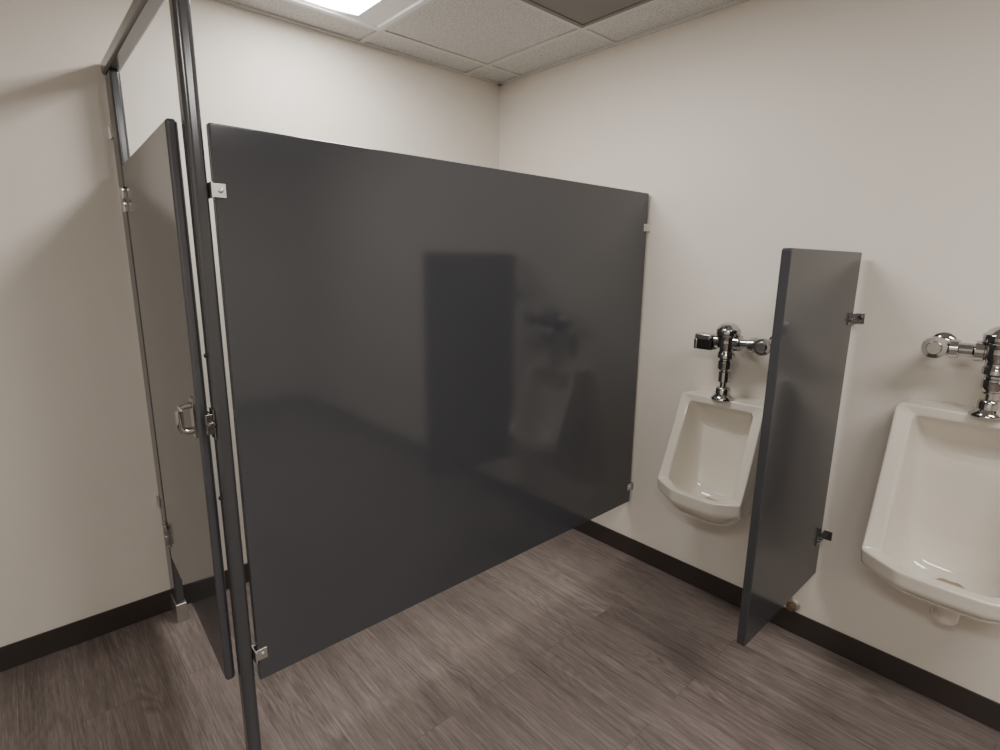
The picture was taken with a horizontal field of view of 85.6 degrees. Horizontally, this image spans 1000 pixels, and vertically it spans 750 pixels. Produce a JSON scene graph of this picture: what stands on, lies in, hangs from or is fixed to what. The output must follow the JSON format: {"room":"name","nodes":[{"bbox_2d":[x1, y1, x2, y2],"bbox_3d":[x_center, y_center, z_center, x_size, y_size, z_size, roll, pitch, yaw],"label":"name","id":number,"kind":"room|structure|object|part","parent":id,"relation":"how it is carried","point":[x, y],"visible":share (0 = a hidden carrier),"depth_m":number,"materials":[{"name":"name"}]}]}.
{"room":"public restroom","nodes":[
{"label":"public restroom","id":0,"kind":"room"},
{"bbox_2d":[0,0,499,646],"bbox_3d":[-1.494,-0.189,2.029,4.099,2.440,0.100,-10,16,-41],"label":"wall","id":1,"kind":"structure","parent":0,"point":[82,536],"depth_m":1.99,"materials":[{"name":"white paint"}]},
{"bbox_2d":[0,563,248,671],"bbox_3d":[-1.471,0.967,2.232,3.899,0.095,0.006,-10,16,-41],"label":"baseboard","id":2,"kind":"structure","parent":1,"relation":"attached to","point":[12,655],"depth_m":2.10,"materials":[{"name":"plastic"}]},
{"bbox_2d":[215,0,499,85],"bbox_3d":[-1.440,-1.369,1.734,3.899,0.008,0.022,-10,16,-41],"label":"trim","id":3,"kind":"structure","parent":1,"relation":"attached to","point":[229,2],"depth_m":2.40,"materials":[{"name":"paint"}]},
{"bbox_2d":[360,0,436,42],"bbox_3d":[1.055,-1.109,0.628,0.024,0.007,5.052,-10,16,-41],"label":"trim","id":4,"kind":"structure","parent":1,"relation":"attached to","point":[375,33],"depth_m":2.27,"materials":[{"name":"paint"}]},
{"bbox_2d":[466,0,659,73],"bbox_3d":[1.507,-1.189,1.029,0.024,0.007,5.052,-10,16,-41],"label":"trim","id":5,"kind":"structure","parent":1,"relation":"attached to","point":[573,31],"depth_m":2.40,"materials":[{"name":"paint"}]},
{"bbox_2d":[231,0,734,81],"bbox_3d":[0.246,-1.019,-0.100,4.099,0.100,5.252,-10,16,-41],"label":"ceiling","id":6,"kind":"structure","parent":0,"point":[486,31],"depth_m":2.31,"materials":[{"name":"tile"}]},
{"bbox_2d":[284,0,430,30],"bbox_3d":[-0.334,-1.343,1.685,0.586,0.013,1.196,-10,16,-41],"label":"recessed light","id":7,"kind":"object","parent":6,"relation":"in","point":[377,15],"visible":1,"depth_m":2.12,"materials":[{"name":"white plastic"}]},
{"bbox_2d":[521,0,652,27],"bbox_3d":[0.324,-1.376,1.864,0.586,0.008,0.586,-10,16,-41],"label":"ceiling vent","id":8,"kind":"object","parent":6,"relation":"in","point":[581,13],"visible":1,"depth_m":2.10,"materials":[{"name":"grey metal"}]},
{"bbox_2d":[0,529,999,749],"bbox_3d":[0.218,1.467,0.424,4.099,0.100,5.252,-10,16,-41],"label":"floor","id":9,"kind":"structure","parent":0,"point":[572,641],"depth_m":1.92,"materials":[{"name":"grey wood"}]},
{"bbox_2d":[100,0,650,749],"bbox_3d":[-0.383,-0.074,2.300,1.923,2.128,1.032,-10,16,-41],"label":"stall","id":10,"kind":"object","parent":9,"relation":"on","point":[433,363],"depth_m":1.66,"materials":[{"name":"grey plastic"}]},
{"bbox_3d":[-1.025,0.072,1.697,0.026,1.487,0.839,-9,15,-39],"label":"door","id":11,"kind":"part","parent":10,"relation":"part of","materials":[{"name":"grey plastic"}]},
{"bbox_3d":[-0.810,0.112,1.389,0.043,0.104,0.038,-10,16,-41],"label":"handle","id":12,"kind":"part","parent":10,"relation":"part of","materials":[{"name":"silver metal"}]},
{"bbox_3d":[-0.713,0.137,1.385,0.036,2.085,0.048,-10,16,-41],"label":"post","id":13,"kind":"part","parent":10,"relation":"part of","materials":[{"name":"grey metal"}]},
{"bbox_3d":[-0.015,0.027,1.983,1.795,1.479,0.025,-10,16,-41],"label":"panel","id":14,"kind":"part","parent":10,"relation":"part of","materials":[{"name":"grey laminate"}]},
{"bbox_2d":[499,0,999,702],"bbox_3d":[1.716,-0.037,1.476,0.100,2.440,5.052,-10,16,-41],"label":"wall","id":15,"kind":"structure","parent":0,"point":[752,130],"depth_m":1.98,"materials":[{"name":"white paint"}]},
{"bbox_2d":[281,0,520,76],"bbox_3d":[-1.325,-1.343,1.610,3.899,0.006,0.024,-10,16,-41],"label":"trim","id":16,"kind":"structure","parent":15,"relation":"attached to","point":[384,32],"depth_m":2.50,"materials":[{"name":"paint"}]},
{"bbox_2d":[513,0,615,43],"bbox_3d":[-0.917,-1.245,1.168,3.899,0.006,0.024,-10,16,-41],"label":"trim","id":17,"kind":"structure","parent":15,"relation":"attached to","point":[590,32],"depth_m":2.24,"materials":[{"name":"paint"}]},
{"bbox_2d":[499,0,749,84],"bbox_3d":[1.684,-1.219,1.185,0.022,0.008,5.052,-10,16,-41],"label":"trim","id":18,"kind":"structure","parent":15,"relation":"attached to","point":[736,2],"depth_m":2.36,"materials":[{"name":"paint"}]},
{"bbox_2d":[658,389,763,525],"bbox_3d":[0.865,0.363,2.212,0.299,0.535,0.355,-10,16,-41],"label":"urinal","id":19,"kind":"object","parent":15,"relation":"attached to","point":[708,468],"visible":0.91,"depth_m":2.26,"materials":[{"name":"white ceramic"}]},
{"bbox_2d":[693,322,771,400],"bbox_3d":[0.942,-0.055,2.153,0.155,0.309,0.307,-10,16,-41],"label":"valve","id":20,"kind":"object","parent":15,"relation":"attached to","point":[728,338],"visible":0.93,"depth_m":2.12,"materials":[{"name":"silver metal"}]},
{"bbox_3d":[0.953,-0.118,2.079,0.063,0.063,0.122,-10,16,-41],"label":"supply arm","id":21,"kind":"part","parent":20,"relation":"part of","materials":[{"name":"silver metal"}]},
{"bbox_2d":[573,520,999,731],"bbox_3d":[1.666,1.118,1.681,0.006,0.095,5.046,-10,16,-41],"label":"baseboard","id":22,"kind":"structure","parent":15,"relation":"attached to","point":[986,711],"depth_m":2.08,"materials":[{"name":"plastic"}]},
{"bbox_2d":[786,598,799,611],"bbox_3d":[1.173,0.930,2.173,0.042,0.052,0.052,-10,16,-41],"label":"plug","id":23,"kind":"object","parent":15,"relation":"attached to","point":[793,604],"visible":0.91,"depth_m":2.17,"materials":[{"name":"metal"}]},
{"bbox_2d":[737,248,864,645],"bbox_3d":[0.995,0.210,1.770,0.649,1.205,0.082,-10,16,-41],"label":"divider","id":24,"kind":"object","parent":15,"relation":"attached to","point":[814,317],"visible":1,"depth_m":1.68,"materials":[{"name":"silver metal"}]},
{"bbox_2d":[861,398,999,625],"bbox_3d":[1.388,0.464,1.631,0.314,0.690,0.431,-10,16,-41],"label":"urinal","id":25,"kind":"object","parent":15,"relation":"attached to","point":[932,534],"visible":0.99,"depth_m":1.71,"materials":[{"name":"white ceramic"}]},
{"bbox_2d":[930,605,960,625],"bbox_3d":[1.439,0.727,1.736,0.076,0.132,0.076,-10,16,-41],"label":"outlet","id":26,"kind":"object","parent":25,"relation":"attached to","point":[945,617],"depth_m":1.72,"materials":[{"name":"white ceramic"}]},
{"bbox_2d":[921,326,999,419],"bbox_3d":[1.438,-0.018,1.600,0.154,0.265,0.307,-10,16,-41],"label":"valve","id":27,"kind":"object","parent":15,"relation":"attached to","point":[941,344],"visible":1,"depth_m":1.56,"materials":[{"name":"silver metal"}]},
{"bbox_3d":[1.380,-0.076,1.605,0.061,0.061,0.122,-10,16,-41],"label":"supply arm","id":28,"kind":"part","parent":27,"relation":"part of","materials":[{"name":"silver metal"}]}
]}

